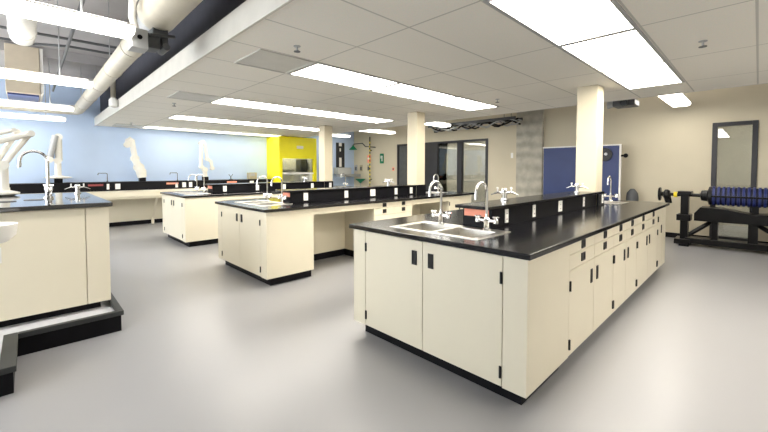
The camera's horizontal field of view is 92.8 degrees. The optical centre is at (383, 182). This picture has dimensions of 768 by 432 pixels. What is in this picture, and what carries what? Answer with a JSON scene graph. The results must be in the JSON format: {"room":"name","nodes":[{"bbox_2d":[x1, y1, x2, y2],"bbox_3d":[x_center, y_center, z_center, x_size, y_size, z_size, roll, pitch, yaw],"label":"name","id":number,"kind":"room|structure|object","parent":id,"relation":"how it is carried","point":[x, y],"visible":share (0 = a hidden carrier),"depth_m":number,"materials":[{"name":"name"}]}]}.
{"room":"laboratory","nodes":[
{"label":"laboratory","id":0,"kind":"room"},
{"bbox_2d":[0,0,139,79],"bbox_3d":[-0.471,-2.297,4.845,12.800,0.100,15.100,-2,3,-44],"label":"ceiling","id":1,"kind":"structure","parent":0,"point":[118,9],"depth_m":5.71,"materials":[{"name":"paint"}]},
{"bbox_2d":[4,43,43,102],"bbox_3d":[-6.348,-1.858,6.460,0.455,0.810,1.200,-2,3,-44],"label":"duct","id":2,"kind":"object","parent":1,"relation":"attached to","point":[17,57],"visible":0.74,"depth_m":6.04,"materials":[{"name":"beige metal"}]},
{"bbox_2d":[0,71,65,121],"bbox_3d":[-7.824,-1.807,7.048,2.530,1.028,0.220,-2,3,-44],"label":"pendant light","id":3,"kind":"object","parent":1,"relation":"hanging from","point":[2,114],"visible":1,"depth_m":7.53,"materials":[{"name":"white plastic"}]},
{"bbox_2d":[0,58,73,111],"bbox_3d":[-6.476,-1.760,5.668,2.530,1.028,0.220,-2,3,-44],"label":"pendant light","id":4,"kind":"object","parent":1,"relation":"hanging from","point":[3,102],"visible":0.86,"depth_m":6.18,"materials":[{"name":"white plastic"}]},
{"bbox_2d":[0,0,93,88],"bbox_3d":[-4.646,-1.695,3.794,2.530,1.028,0.220,-2,3,-44],"label":"pendant light","id":5,"kind":"object","parent":1,"relation":"hanging from","point":[4,73],"visible":1,"depth_m":4.36,"materials":[{"name":"white plastic"}]},
{"bbox_2d":[0,25,116,48],"bbox_3d":[-4.824,-1.936,4.520,2.502,0.034,0.036,-2,3,-42],"label":"conduit pipe","id":6,"kind":"object","parent":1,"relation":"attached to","point":[1,26],"visible":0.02,"depth_m":5.02,"materials":[{"name":"grey metal"}]},
{"bbox_2d":[0,0,135,39],"bbox_3d":[-2.899,-1.634,2.006,2.530,1.028,0.220,-2,3,-44],"label":"pendant light","id":7,"kind":"object","parent":1,"relation":"hanging from","point":[29,9],"visible":1,"depth_m":2.58,"materials":[{"name":"white plastic"}]},
{"bbox_2d":[0,0,202,114],"bbox_3d":[-3.501,-1.673,3.882,1.550,1.078,11.725,-2,3,-44],"label":"spiral duct","id":8,"kind":"object","parent":1,"relation":"hanging from","point":[155,19],"visible":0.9,"depth_m":3.16,"materials":[{"name":"grey metal"}]},
{"bbox_2d":[52,0,84,91],"bbox_3d":[-4.952,-1.925,5.654,0.040,0.038,6.700,-2,3,-44],"label":"conduit pipe","id":9,"kind":"object","parent":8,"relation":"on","point":[72,31],"visible":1,"depth_m":5.08,"materials":[{"name":"grey metal"}]},
{"bbox_2d":[332,133,349,136],"bbox_3d":[-1.734,-2.083,13.057,1.150,0.888,0.280,-2,3,-44],"label":"pendant light","id":10,"kind":"object","parent":1,"relation":"hanging from","point":[344,134],"visible":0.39,"depth_m":13.13,"materials":[{"name":"white plastic"}]},
{"bbox_2d":[363,129,394,133],"bbox_3d":[-0.212,-2.036,11.678,1.400,0.888,0.280,-2,3,-44],"label":"pendant light","id":11,"kind":"object","parent":1,"relation":"hanging from","point":[372,130],"visible":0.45,"depth_m":11.71,"materials":[{"name":"white plastic"}]},
{"bbox_2d":[425,122,450,126],"bbox_3d":[1.213,-1.966,9.647,1.500,0.888,0.280,-2,3,-44],"label":"pendant light","id":12,"kind":"object","parent":1,"relation":"hanging from","point":[439,124],"visible":0.35,"depth_m":9.85,"materials":[{"name":"white plastic"}]},
{"bbox_2d":[428,116,522,132],"bbox_3d":[2.384,-1.931,9.952,0.400,0.979,2.718,-2,3,-44],"label":"cable tray","id":13,"kind":"object","parent":1,"relation":"hanging from","point":[506,120],"visible":0.96,"depth_m":9.67,"materials":[{"name":"grey metal"}]},
{"bbox_2d":[607,99,638,108],"bbox_3d":[3.989,-1.764,6.101,0.408,1.048,0.400,-2,3,-44],"label":"ceiling projector","id":14,"kind":"object","parent":1,"relation":"hanging from","point":[630,103],"visible":0.71,"depth_m":6.06,"materials":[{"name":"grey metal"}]},
{"bbox_2d":[658,93,690,106],"bbox_3d":[4.937,-1.849,6.228,1.850,0.888,0.280,-2,3,-44],"label":"pendant light","id":15,"kind":"object","parent":1,"relation":"hanging from","point":[675,100],"visible":0.42,"depth_m":6.29,"materials":[{"name":"white plastic"}]},
{"bbox_2d":[0,78,353,185],"bbox_3d":[-5.710,-0.708,10.269,12.800,3.450,0.100,-2,3,-44],"label":"wall","id":16,"kind":"structure","parent":0,"point":[89,150],"depth_m":9.24,"materials":[{"name":"blue paint"}]},
{"bbox_2d":[108,81,117,107],"bbox_3d":[-4.815,-1.729,6.494,0.140,0.810,0.140,-2,3,-44],"label":"pipe","id":17,"kind":"object","parent":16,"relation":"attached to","point":[113,102],"visible":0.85,"depth_m":6.47,"materials":[{"name":"white plastic"}]},
{"bbox_2d":[100,0,245,112],"bbox_3d":[-1.727,-1.761,3.636,0.050,0.890,14.900,-2,3,-44],"label":"trim","id":18,"kind":"structure","parent":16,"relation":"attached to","point":[207,13],"depth_m":4.33,"materials":[{"name":"paint"}]},
{"bbox_2d":[94,0,293,125],"bbox_3d":[-1.823,-1.282,3.558,0.020,0.202,14.900,-2,3,-44],"label":"trim","id":19,"kind":"structure","parent":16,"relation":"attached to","point":[249,13],"depth_m":3.35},
{"bbox_2d":[336,143,344,167],"bbox_3d":[-1.679,-1.038,14.076,0.380,0.950,0.070,-2,3,-44],"label":"panel","id":20,"kind":"object","parent":16,"relation":"attached to","point":[340,161],"visible":1,"depth_m":14.03,"materials":[{"name":"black plastic"}]},
{"bbox_2d":[334,168,360,176],"bbox_3d":[-1.408,-0.387,14.056,0.930,0.350,0.490,-2,3,-44],"label":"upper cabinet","id":21,"kind":"object","parent":16,"relation":"attached to","point":[338,171],"visible":1,"depth_m":13.87,"materials":[{"name":"grey metal"}]},
{"bbox_2d":[336,174,360,176],"bbox_3d":[-1.372,-0.264,14.095,0.830,0.100,0.490,-2,3,-44],"label":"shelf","id":22,"kind":"object","parent":21,"relation":"attached to","point":[337,175],"depth_m":13.89,"materials":[{"name":"grey metal"}]},
{"bbox_2d":[0,222,767,431],"bbox_3d":[-1.074,1.155,7.730,15.800,0.100,19.900,-2,3,-44],"label":"floor","id":23,"kind":"structure","parent":0,"point":[203,344],"depth_m":2.60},
{"bbox_2d":[0,293,123,396],"bbox_3d":[-3.523,1.172,3.192,1.760,0.178,3.170,-2,3,-44],"label":"platform base","id":24,"kind":"object","parent":23,"relation":"on","point":[16,340],"visible":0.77,"depth_m":2.84,"materials":[{"name":"black rubber"}]},
{"bbox_2d":[0,222,17,262],"bbox_3d":[-2.553,0.702,2.354,0.300,0.915,0.300,-2,3,-44],"label":"sink","id":25,"kind":"object","parent":24,"relation":"on","point":[8,230],"visible":0.98,"depth_m":2.35,"materials":[{"name":"white ceramic"}]},
{"bbox_2d":[0,222,17,243],"bbox_3d":[-2.553,0.345,2.342,0.300,0.140,0.300,-2,3,-44],"label":"bowl","id":26,"kind":"object","parent":25,"relation":"on","point":[8,230],"depth_m":2.36,"materials":[{"name":"beige ceramic"}]},
{"bbox_2d":[0,206,110,327],"bbox_3d":[-3.762,0.667,3.389,1.715,0.915,1.970,-2,3,-44],"label":"base cabinet","id":27,"kind":"object","parent":24,"relation":"on","point":[57,261],"visible":0.88,"depth_m":3.02,"materials":[{"name":"beige laminate"}]},
{"bbox_2d":[0,192,112,211],"bbox_3d":[-3.764,0.191,3.392,1.740,0.035,2.060,-2,3,-44],"label":"countertop","id":28,"kind":"structure","parent":27,"relation":"on","point":[83,199],"depth_m":3.23,"materials":[{"name":"black stone"}]},
{"bbox_2d":[0,128,35,195],"bbox_3d":[-4.355,-0.222,3.939,0.881,0.753,0.290,-2,3,-44],"label":"extraction arm","id":29,"kind":"object","parent":28,"relation":"on","point":[5,190],"visible":1,"depth_m":4.06},
{"bbox_2d":[17,150,53,198],"bbox_3d":[-3.449,-0.077,3.620,0.257,0.486,0.271,-2,3,-44],"label":"gooseneck faucet","id":30,"kind":"object","parent":28,"relation":"on","point":[48,188],"visible":1,"depth_m":3.65,"materials":[{"name":"silver metal"}]},
{"bbox_2d":[65,183,89,192],"bbox_3d":[-3.772,0.077,4.499,0.244,0.118,0.070,-2,3,-40],"label":"turret","id":31,"kind":"object","parent":28,"relation":"on","point":[77,187],"visible":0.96,"depth_m":4.48,"materials":[{"name":"silver metal"}]},
{"bbox_2d":[9,179,271,226],"bbox_3d":[-5.994,0.524,9.084,7.080,1.070,1.240,-2,3,-44],"label":"bench","id":32,"kind":"object","parent":23,"relation":"on","point":[134,202],"visible":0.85,"depth_m":8.95,"materials":[{"name":"beige laminate"}]},
{"bbox_2d":[44,134,71,182],"bbox_3d":[-7.312,-0.533,8.193,0.480,1.104,0.480,-2,3,-44],"label":"extraction arm","id":33,"kind":"object","parent":32,"relation":"on","point":[55,146],"visible":0.86,"depth_m":8.15},
{"bbox_2d":[123,137,146,181],"bbox_3d":[-6.266,-0.579,9.213,0.474,1.125,0.234,-2,3,-44],"label":"extraction arm","id":34,"kind":"object","parent":32,"relation":"on","point":[139,168],"visible":0.98,"depth_m":9.17},
{"bbox_2d":[198,140,214,179],"bbox_3d":[-5.050,-0.629,10.399,0.402,1.143,0.140,-2,3,-44],"label":"extraction arm","id":35,"kind":"object","parent":32,"relation":"on","point":[202,143],"visible":0.93,"depth_m":10.32},
{"bbox_2d":[247,173,256,178],"bbox_3d":[-4.104,-0.195,11.362,0.240,0.210,0.205,-2,3,-44],"label":"instrument box","id":36,"kind":"object","parent":32,"relation":"on","point":[249,175],"visible":0.88,"depth_m":11.28,"materials":[{"name":"grey metal"}]},
{"bbox_2d":[162,194,221,246],"bbox_3d":[-3.756,0.687,7.114,0.649,0.878,1.490,-2,3,-44],"label":"base cabinet","id":37,"kind":"object","parent":23,"relation":"on","point":[191,222],"visible":0.81,"depth_m":6.61,"materials":[{"name":"beige laminate"}]},
{"bbox_2d":[222,194,274,200],"bbox_3d":[-2.880,0.676,7.432,1.050,0.878,0.720,-2,3,-44],"label":"knee space","id":38,"kind":"object","parent":23,"relation":"on","point":[256,196],"visible":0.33,"depth_m":7.13,"materials":[{"name":"beige laminate"}]},
{"bbox_2d":[218,204,313,285],"bbox_3d":[-1.647,0.761,4.955,0.649,0.878,1.490,-2,3,-44],"label":"base cabinet","id":39,"kind":"object","parent":23,"relation":"on","point":[272,248],"visible":0.94,"depth_m":4.49,"materials":[{"name":"beige laminate"}]},
{"bbox_2d":[267,136,316,181],"bbox_3d":[-3.043,-0.258,12.177,1.400,2.420,0.900,-2,3,-44],"label":"fume hood","id":40,"kind":"object","parent":23,"relation":"on","point":[290,159],"visible":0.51,"depth_m":11.94,"materials":[{"name":"yellow metal"}]},
{"bbox_2d":[319,125,332,180],"bbox_3d":[-1.433,-0.616,8.996,0.240,1.526,0.240,-2,3,-44],"label":"column","id":41,"kind":"structure","parent":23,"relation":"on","point":[325,132],"depth_m":8.90,"materials":[{"name":"beige paint"}]},
{"bbox_2d":[313,203,373,260],"bbox_3d":[-0.770,0.751,5.272,1.050,0.878,0.720,-2,3,-44],"label":"knee space","id":42,"kind":"object","parent":23,"relation":"on","point":[329,222],"visible":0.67,"depth_m":5.62,"materials":[{"name":"beige laminate"}]},
{"bbox_2d":[345,200,411,256],"bbox_3d":[-0.351,0.719,6.196,0.840,0.878,1.482,-2,3,-44],"label":"base cabinet","id":43,"kind":"object","parent":23,"relation":"on","point":[396,209],"visible":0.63,"depth_m":5.70,"materials":[{"name":"beige laminate"}]},
{"bbox_2d":[215,190,474,212],"bbox_3d":[-0.316,0.259,6.241,4.410,0.034,1.545,-2,3,-44],"label":"countertop","id":44,"kind":"structure","parent":43,"relation":"on","point":[332,203],"depth_m":5.16,"materials":[{"name":"black stone"}]},
{"bbox_2d":[235,200,290,205],"bbox_3d":[-1.653,0.366,4.984,0.455,0.172,0.800,-2,3,-44],"label":"double sink","id":45,"kind":"object","parent":44,"relation":"in","point":[259,202],"visible":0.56,"depth_m":5.02,"materials":[{"name":"metal"}]},
{"bbox_2d":[256,176,271,200],"bbox_3d":[-1.712,0.091,5.169,0.193,0.365,0.204,-2,3,-44],"label":"gooseneck faucet","id":46,"kind":"object","parent":44,"relation":"on","point":[267,195],"visible":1,"depth_m":5.20,"materials":[{"name":"silver metal"}]},
{"bbox_2d":[271,176,285,202],"bbox_3d":[-1.418,0.102,4.869,0.193,0.365,0.204,-2,3,-44],"label":"gooseneck faucet","id":47,"kind":"object","parent":44,"relation":"on","point":[281,196],"visible":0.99,"depth_m":4.90,"materials":[{"name":"silver metal"}]},
{"bbox_2d":[275,184,425,202],"bbox_3d":[-0.363,0.163,6.007,2.920,0.175,0.310,-2,3,-44],"label":"shelf","id":48,"kind":"object","parent":44,"relation":"on","point":[333,193],"visible":0.94,"depth_m":5.65,"materials":[{"name":"black stone"}]},
{"bbox_2d":[407,112,424,184],"bbox_3d":[0.607,-0.545,6.908,0.240,1.526,0.240,-2,3,-44],"label":"column","id":49,"kind":"structure","parent":44,"relation":"on","point":[415,120],"depth_m":6.82,"materials":[{"name":"beige paint"}]},
{"bbox_2d":[411,197,448,215],"bbox_3d":[0.572,0.706,6.582,1.020,0.878,0.720,-2,3,-44],"label":"knee space","id":50,"kind":"object","parent":23,"relation":"on","point":[415,203],"visible":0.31,"depth_m":6.45,"materials":[{"name":"beige laminate"}]},
{"bbox_2d":[420,195,470,214],"bbox_3d":[0.941,0.676,7.457,0.733,0.878,1.482,-2,3,-44],"label":"base cabinet","id":51,"kind":"object","parent":23,"relation":"on","point":[425,208],"visible":0.26,"depth_m":6.90,"materials":[{"name":"beige laminate"}]},
{"bbox_2d":[354,229,569,404],"bbox_3d":[0.491,0.837,2.766,0.649,0.878,1.490,-2,3,-44],"label":"base cabinet","id":52,"kind":"object","parent":23,"relation":"on","point":[498,323],"visible":0.88,"depth_m":2.33,"materials":[{"name":"beige laminate"}]},
{"bbox_2d":[543,144,627,199],"bbox_3d":[4.404,0.141,8.138,0.460,1.900,1.730,-2,3,-44],"label":"display board","id":53,"kind":"object","parent":23,"relation":"on","point":[559,163],"visible":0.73,"depth_m":8.28,"materials":[{"name":"blue fabric"}]},
{"bbox_2d":[568,227,614,355],"bbox_3d":[1.117,0.816,3.355,1.070,0.878,1.482,-2,3,-44],"label":"base cabinet","id":54,"kind":"object","parent":23,"relation":"on","point":[592,259],"visible":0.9,"depth_m":2.76,"materials":[{"name":"beige laminate"}]},
{"bbox_2d":[612,218,637,312],"bbox_3d":[1.815,0.793,4.036,0.880,0.878,1.482,-2,3,-44],"label":"base cabinet","id":55,"kind":"object","parent":23,"relation":"on","point":[625,247],"visible":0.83,"depth_m":3.48,"materials":[{"name":"beige laminate"}]},
{"bbox_2d":[349,199,669,260],"bbox_3d":[1.822,0.334,4.053,4.410,0.034,1.545,-2,3,-44],"label":"countertop","id":56,"kind":"structure","parent":55,"relation":"on","point":[529,240],"depth_m":2.79,"materials":[{"name":"black stone"}]},
{"bbox_2d":[428,180,451,224],"bbox_3d":[0.426,0.166,2.981,0.193,0.365,0.204,-2,3,-44],"label":"gooseneck faucet","id":57,"kind":"object","parent":56,"relation":"on","point":[441,215],"visible":1,"depth_m":3.01,"materials":[{"name":"silver metal"}]},
{"bbox_2d":[389,221,509,240],"bbox_3d":[0.484,0.441,2.795,0.455,0.172,0.800,-2,3,-44],"label":"double sink","id":58,"kind":"object","parent":56,"relation":"in","point":[453,230],"visible":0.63,"depth_m":2.81,"materials":[{"name":"metal"}]},
{"bbox_2d":[474,182,499,230],"bbox_3d":[0.719,0.177,2.680,0.193,0.365,0.204,-2,3,-44],"label":"gooseneck faucet","id":59,"kind":"object","parent":56,"relation":"on","point":[486,220],"visible":1,"depth_m":2.71,"materials":[{"name":"silver metal"}]},
{"bbox_2d":[455,191,603,228],"bbox_3d":[1.729,0.236,3.865,2.920,0.175,0.318,-2,3,-44],"label":"shelf","id":60,"kind":"object","parent":56,"relation":"on","point":[518,209],"visible":0.98,"depth_m":3.30,"materials":[{"name":"black stone"}]},
{"bbox_2d":[491,187,517,200],"bbox_3d":[1.101,0.107,3.344,0.244,0.118,0.070,0,2,11],"label":"turret","id":61,"kind":"object","parent":60,"relation":"on","point":[504,191],"visible":1,"depth_m":3.33,"materials":[{"name":"silver metal"}]},
{"bbox_2d":[505,209,508,222],"bbox_3d":[0.996,0.274,2.970,0.055,0.110,0.007,-2,3,-44],"label":"power outlet","id":62,"kind":"object","parent":60,"relation":"attached to","point":[506,210],"depth_m":2.97,"materials":[{"name":"white plastic"}]},
{"bbox_2d":[532,205,535,216],"bbox_3d":[1.368,0.262,3.333,0.055,0.110,0.007,-2,3,-44],"label":"power outlet","id":63,"kind":"object","parent":60,"relation":"attached to","point":[533,206],"depth_m":3.32,"materials":[{"name":"white plastic"}]},
{"bbox_2d":[558,201,561,211],"bbox_3d":[1.819,0.247,3.773,0.100,0.110,0.007,-2,3,-44],"label":"power outlet","id":64,"kind":"object","parent":60,"relation":"attached to","point":[559,202],"depth_m":3.76,"materials":[{"name":"white plastic"}]},
{"bbox_2d":[567,183,587,192],"bbox_3d":[2.381,0.067,4.509,0.244,0.118,0.070,1,2,34],"label":"turret","id":65,"kind":"object","parent":60,"relation":"on","point":[576,186],"visible":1,"depth_m":4.49,"materials":[{"name":"silver metal"}]},
{"bbox_2d":[576,85,603,204],"bbox_3d":[2.688,-0.472,4.784,0.250,1.526,0.250,-2,3,-44],"label":"column","id":66,"kind":"structure","parent":56,"relation":"on","point":[590,99],"depth_m":4.69,"materials":[{"name":"beige paint"}]},
{"bbox_2d":[604,176,618,200],"bbox_3d":[3.190,0.091,5.175,0.193,0.365,0.204,-2,3,-44],"label":"gooseneck faucet","id":67,"kind":"object","parent":56,"relation":"on","point":[610,196],"visible":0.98,"depth_m":5.21,"materials":[{"name":"silver metal"}]},
{"bbox_2d":[604,201,628,203],"bbox_3d":[3.102,0.362,5.098,0.440,0.172,0.440,-2,3,-44],"label":"sink","id":68,"kind":"object","parent":56,"relation":"in","point":[605,202],"visible":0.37,"depth_m":5.13,"materials":[{"name":"metal"}]},
{"bbox_2d":[626,189,638,200],"bbox_3d":[5.212,0.622,7.685,0.220,0.970,0.220,-2,3,-44],"label":"canister","id":69,"kind":"object","parent":23,"relation":"on","point":[632,194],"visible":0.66,"depth_m":7.60,"materials":[{"name":"metal"}]},
{"bbox_2d":[636,210,657,289],"bbox_3d":[2.527,0.769,4.730,1.110,0.878,1.482,-2,3,-44],"label":"base cabinet","id":70,"kind":"object","parent":23,"relation":"on","point":[647,232],"visible":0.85,"depth_m":4.16,"materials":[{"name":"beige laminate"}]},
{"bbox_2d":[656,207,665,269],"bbox_3d":[3.132,0.749,5.321,0.583,0.878,1.482,-2,3,-44],"label":"base cabinet","id":71,"kind":"object","parent":23,"relation":"on","point":[661,226],"visible":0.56,"depth_m":4.79,"materials":[{"name":"beige laminate"}]},
{"bbox_2d":[658,186,767,251],"bbox_3d":[6.213,0.625,5.972,0.440,1.080,2.830,-2,3,-44],"label":"machine","id":72,"kind":"object","parent":23,"relation":"on","point":[757,198],"visible":1,"depth_m":6.24,"materials":[{"name":"black metal"}]},
{"bbox_3d":[-2.461,0.645,8.356,0.840,0.878,1.482,-2,3,-44],"label":"cabinet","id":73,"kind":"object","parent":23,"relation":"on","visible":0},
{"bbox_2d":[160,186,353,197],"bbox_3d":[-2.425,0.185,8.401,4.410,0.034,1.545,-2,3,-44],"label":"countertop","id":74,"kind":"structure","parent":73,"relation":"on","point":[206,191],"depth_m":6.99,"materials":[{"name":"black stone"}]},
{"bbox_2d":[173,192,208,194],"bbox_3d":[-3.763,0.292,7.144,0.455,0.172,0.800,-2,3,-44],"label":"double sink","id":75,"kind":"object","parent":74,"relation":"in","point":[185,193],"visible":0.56,"depth_m":7.20,"materials":[{"name":"metal"}]},
{"bbox_2d":[195,174,206,192],"bbox_3d":[-3.528,0.027,7.028,0.193,0.365,0.204,-2,3,-44],"label":"gooseneck faucet","id":76,"kind":"object","parent":74,"relation":"on","point":[203,188],"visible":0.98,"depth_m":7.06,"materials":[{"name":"silver metal"}]},
{"bbox_2d":[203,181,332,192],"bbox_3d":[-2.399,0.091,8.092,2.920,0.175,0.318,-2,3,-44],"label":"shelf","id":77,"kind":"object","parent":74,"relation":"on","point":[262,186],"visible":0.87,"depth_m":7.75,"materials":[{"name":"black stone"}]},
{"bbox_2d":[97,0,767,136],"bbox_3d":[0.094,-1.317,5.430,5.340,0.120,14.900,-2,3,-44],"label":"ceiling tiles","id":78,"kind":"structure","parent":0,"point":[469,49],"depth_m":3.59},
{"bbox_2d":[112,123,144,127],"bbox_3d":[-6.200,-1.369,8.872,0.580,0.012,0.580,-2,3,-44],"label":"ceiling vent","id":79,"kind":"object","parent":78,"relation":"attached to","point":[116,124],"visible":1,"depth_m":8.81,"materials":[{"name":"white metal"}]},
{"bbox_2d":[114,124,141,127],"bbox_3d":[-6.200,-1.372,8.872,0.540,0.006,0.540,-2,3,-44],"label":"grille","id":80,"kind":"object","parent":79,"relation":"attached to","point":[119,125],"depth_m":8.82,"materials":[{"name":"white metal"}]},
{"bbox_2d":[141,126,198,130],"bbox_3d":[-5.549,-1.393,9.508,1.218,0.009,0.590,-2,3,-44],"label":"ceiling light","id":81,"kind":"object","parent":78,"relation":"attached to","point":[149,127],"visible":0.9,"depth_m":9.46,"materials":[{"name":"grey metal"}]},
{"bbox_2d":[167,91,221,102],"bbox_3d":[-2.792,-1.249,5.383,0.580,0.012,0.580,-2,3,-44],"label":"ceiling vent","id":82,"kind":"object","parent":78,"relation":"attached to","point":[181,95],"visible":1,"depth_m":5.39,"materials":[{"name":"grey metal"}]},
{"bbox_2d":[168,115,235,122],"bbox_3d":[-3.845,-1.333,7.763,1.218,0.009,0.590,-2,3,-44],"label":"ceiling light","id":83,"kind":"object","parent":78,"relation":"attached to","point":[181,117],"visible":1,"depth_m":7.76,"materials":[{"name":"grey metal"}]},
{"bbox_2d":[194,129,242,133],"bbox_3d":[-4.676,-1.422,10.359,1.218,0.009,0.590,-2,3,-44],"label":"ceiling light","id":84,"kind":"object","parent":78,"relation":"attached to","point":[199,130],"visible":0.99,"depth_m":10.23,"materials":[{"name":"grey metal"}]},
{"bbox_2d":[197,130,238,133],"bbox_3d":[-4.676,-1.423,10.359,1.156,0.006,0.536,-2,3,-44],"label":"diffuser","id":85,"kind":"object","parent":84,"relation":"attached to","point":[210,131],"depth_m":10.23,"materials":[{"name":"white plastic"}]},
{"bbox_2d":[209,97,295,110],"bbox_3d":[-2.140,-1.273,6.018,1.218,0.009,0.590,-2,3,-44],"label":"ceiling light","id":86,"kind":"object","parent":78,"relation":"attached to","point":[224,100],"visible":0.96,"depth_m":5.97,"materials":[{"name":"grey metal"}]},
{"bbox_2d":[227,121,287,127],"bbox_3d":[-2.972,-1.362,8.614,1.218,0.009,0.590,-2,3,-44],"label":"ceiling light","id":87,"kind":"object","parent":78,"relation":"attached to","point":[235,122],"visible":0.97,"depth_m":8.62,"materials":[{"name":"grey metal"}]},
{"bbox_2d":[238,133,282,136],"bbox_3d":[-3.803,-1.451,11.211,1.218,0.009,0.590,-2,3,-44],"label":"ceiling light","id":88,"kind":"object","parent":78,"relation":"attached to","point":[253,134],"visible":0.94,"depth_m":11.07,"materials":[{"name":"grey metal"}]},
{"bbox_2d":[234,48,315,73],"bbox_3d":[-1.087,-1.190,3.638,0.580,0.012,0.580,-2,3,-44],"label":"ceiling vent","id":89,"kind":"object","parent":78,"relation":"attached to","point":[264,59],"visible":1,"depth_m":3.60,"materials":[{"name":"grey metal"}]},
{"bbox_2d":[277,125,318,130],"bbox_3d":[-2.099,-1.391,9.466,1.218,0.009,0.590,-2,3,-44],"label":"ceiling light","id":90,"kind":"object","parent":78,"relation":"attached to","point":[288,126],"visible":0.76,"depth_m":9.46,"materials":[{"name":"white plastic"}]},
{"bbox_2d":[280,107,351,117],"bbox_3d":[-1.267,-1.302,6.869,1.218,0.009,0.590,-2,3,-44],"label":"ceiling light","id":91,"kind":"object","parent":78,"relation":"attached to","point":[298,110],"visible":0.95,"depth_m":6.81,"materials":[{"name":"white plastic"}]},
{"bbox_2d":[288,62,400,90],"bbox_3d":[-0.436,-1.213,4.273,1.218,0.009,0.590,-2,3,-44],"label":"ceiling light","id":92,"kind":"object","parent":78,"relation":"attached to","point":[317,71],"visible":0.99,"depth_m":4.21,"materials":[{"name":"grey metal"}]},
{"bbox_2d":[336,115,394,122],"bbox_3d":[-0.395,-1.331,7.721,1.218,0.009,0.590,-2,3,-44],"label":"ceiling light","id":93,"kind":"object","parent":78,"relation":"attached to","point":[349,117],"visible":0.97,"depth_m":7.74,"materials":[{"name":"white plastic"}]},
{"bbox_2d":[369,83,457,101],"bbox_3d":[0.437,-1.242,5.125,1.218,0.009,0.590,-2,3,-44],"label":"ceiling light","id":94,"kind":"object","parent":78,"relation":"attached to","point":[403,90],"visible":0.94,"depth_m":5.04,"materials":[{"name":"white plastic"}]},
{"bbox_2d":[427,96,498,110],"bbox_3d":[1.310,-1.271,5.976,1.218,0.009,0.590,-2,3,-44],"label":"ceiling light","id":95,"kind":"object","parent":78,"relation":"attached to","point":[458,102],"visible":0.95,"depth_m":5.96,"materials":[{"name":"white plastic"}]},
{"bbox_2d":[483,0,638,46],"bbox_3d":[1.268,-1.153,2.528,1.218,0.009,0.590,-2,3,-44],"label":"ceiling light","id":96,"kind":"object","parent":78,"relation":"attached to","point":[558,22],"visible":1,"depth_m":2.54,"materials":[{"name":"white plastic"}]},
{"bbox_2d":[558,28,666,72],"bbox_3d":[2.141,-1.182,3.380,1.218,0.009,0.590,-2,3,-44],"label":"ceiling light","id":97,"kind":"object","parent":78,"relation":"attached to","point":[630,48],"visible":0.96,"depth_m":3.29,"materials":[{"name":"white plastic"}]},
{"bbox_2d":[601,61,684,89],"bbox_3d":[3.014,-1.211,4.231,1.218,0.009,0.590,-2,3,-44],"label":"ceiling light","id":98,"kind":"object","parent":78,"relation":"attached to","point":[658,74],"visible":0.99,"depth_m":4.18,"materials":[{"name":"white plastic"}]},
{"bbox_2d":[698,40,707,47],"bbox_3d":[2.654,-1.151,3.042,0.060,0.052,0.058,-2,3,-44],"label":"sprinkler head","id":99,"kind":"object","parent":78,"relation":"attached to","point":[701,41],"visible":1,"depth_m":3.03},
{"bbox_2d":[516,110,543,196],"bbox_3d":[3.741,-0.678,9.392,0.100,3.450,0.680,-2,3,-44],"label":"concrete pillar","id":100,"kind":"structure","parent":0,"point":[530,134],"depth_m":9.33,"materials":[{"name":"grey concrete"}]},
{"bbox_2d":[354,83,767,241],"bbox_3d":[4.016,-0.674,9.283,0.140,3.450,14.900,-2,3,-44],"label":"wall","id":101,"kind":"structure","parent":0,"point":[666,146],"depth_m":7.64,"materials":[{"name":"beige paint"}]},
{"bbox_2d":[6,0,37,45],"bbox_3d":[-3.425,-1.779,3.449,0.260,0.260,3.305,-2,3,-44],"label":"duct","id":102,"kind":"object","parent":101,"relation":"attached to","point":[22,31],"visible":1,"depth_m":4.11,"materials":[{"name":"white metal"}]},
{"bbox_2d":[0,37,112,54],"bbox_3d":[-5.460,-2.071,5.255,2.621,0.054,0.273,-1,2,-36],"label":"conduit pipe","id":103,"kind":"object","parent":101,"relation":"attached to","point":[1,38],"visible":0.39,"depth_m":5.56,"materials":[{"name":"grey metal"}]},
{"bbox_2d":[349,137,375,185],"bbox_3d":[-0.864,-0.407,13.887,1.238,2.600,0.446,1,2,36],"label":"shower","id":104,"kind":"object","parent":101,"relation":"attached to","point":[360,181],"visible":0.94,"depth_m":13.79,"materials":[{"name":"green metal"}]},
{"bbox_2d":[397,144,406,184],"bbox_3d":[0.780,-0.186,12.557,0.141,2.250,0.840,-2,3,-44],"label":"door","id":105,"kind":"structure","parent":101,"relation":"in","point":[401,148],"depth_m":12.69,"materials":[{"name":"grey glass"}]},
{"bbox_2d":[425,138,487,196],"bbox_3d":[2.045,-0.142,11.277,0.120,2.250,2.620,-2,3,-44],"label":"window","id":106,"kind":"structure","parent":101,"relation":"in","point":[436,153],"depth_m":11.44,"materials":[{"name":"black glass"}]},
{"bbox_2d":[302,83,766,137],"bbox_3d":[2.010,-1.394,7.299,0.015,0.155,14.900,-2,3,-44],"label":"trim","id":107,"kind":"structure","parent":101,"relation":"attached to","point":[762,83],"depth_m":5.74,"materials":[{"name":"metal"}]},
{"bbox_2d":[665,232,708,237],"bbox_3d":[4.569,1.023,8.665,0.012,0.100,4.700,-2,3,-44],"label":"baseboard","id":108,"kind":"structure","parent":101,"relation":"attached to","point":[667,234],"depth_m":7.35,"materials":[{"name":"black rubber"}]},
{"bbox_2d":[709,120,758,240],"bbox_3d":[6.456,0.013,6.761,0.120,2.250,0.610,-2,3,-44],"label":"door","id":109,"kind":"structure","parent":101,"relation":"in","point":[755,123],"depth_m":6.71,"materials":[{"name":"black metal"}]},
{"bbox_2d":[449,125,752,226],"bbox_3d":[4.506,-0.528,13.053,0.100,2.900,19.600,-2,3,-44],"label":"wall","id":110,"kind":"structure","parent":0,"point":[734,154],"depth_m":9.02,"materials":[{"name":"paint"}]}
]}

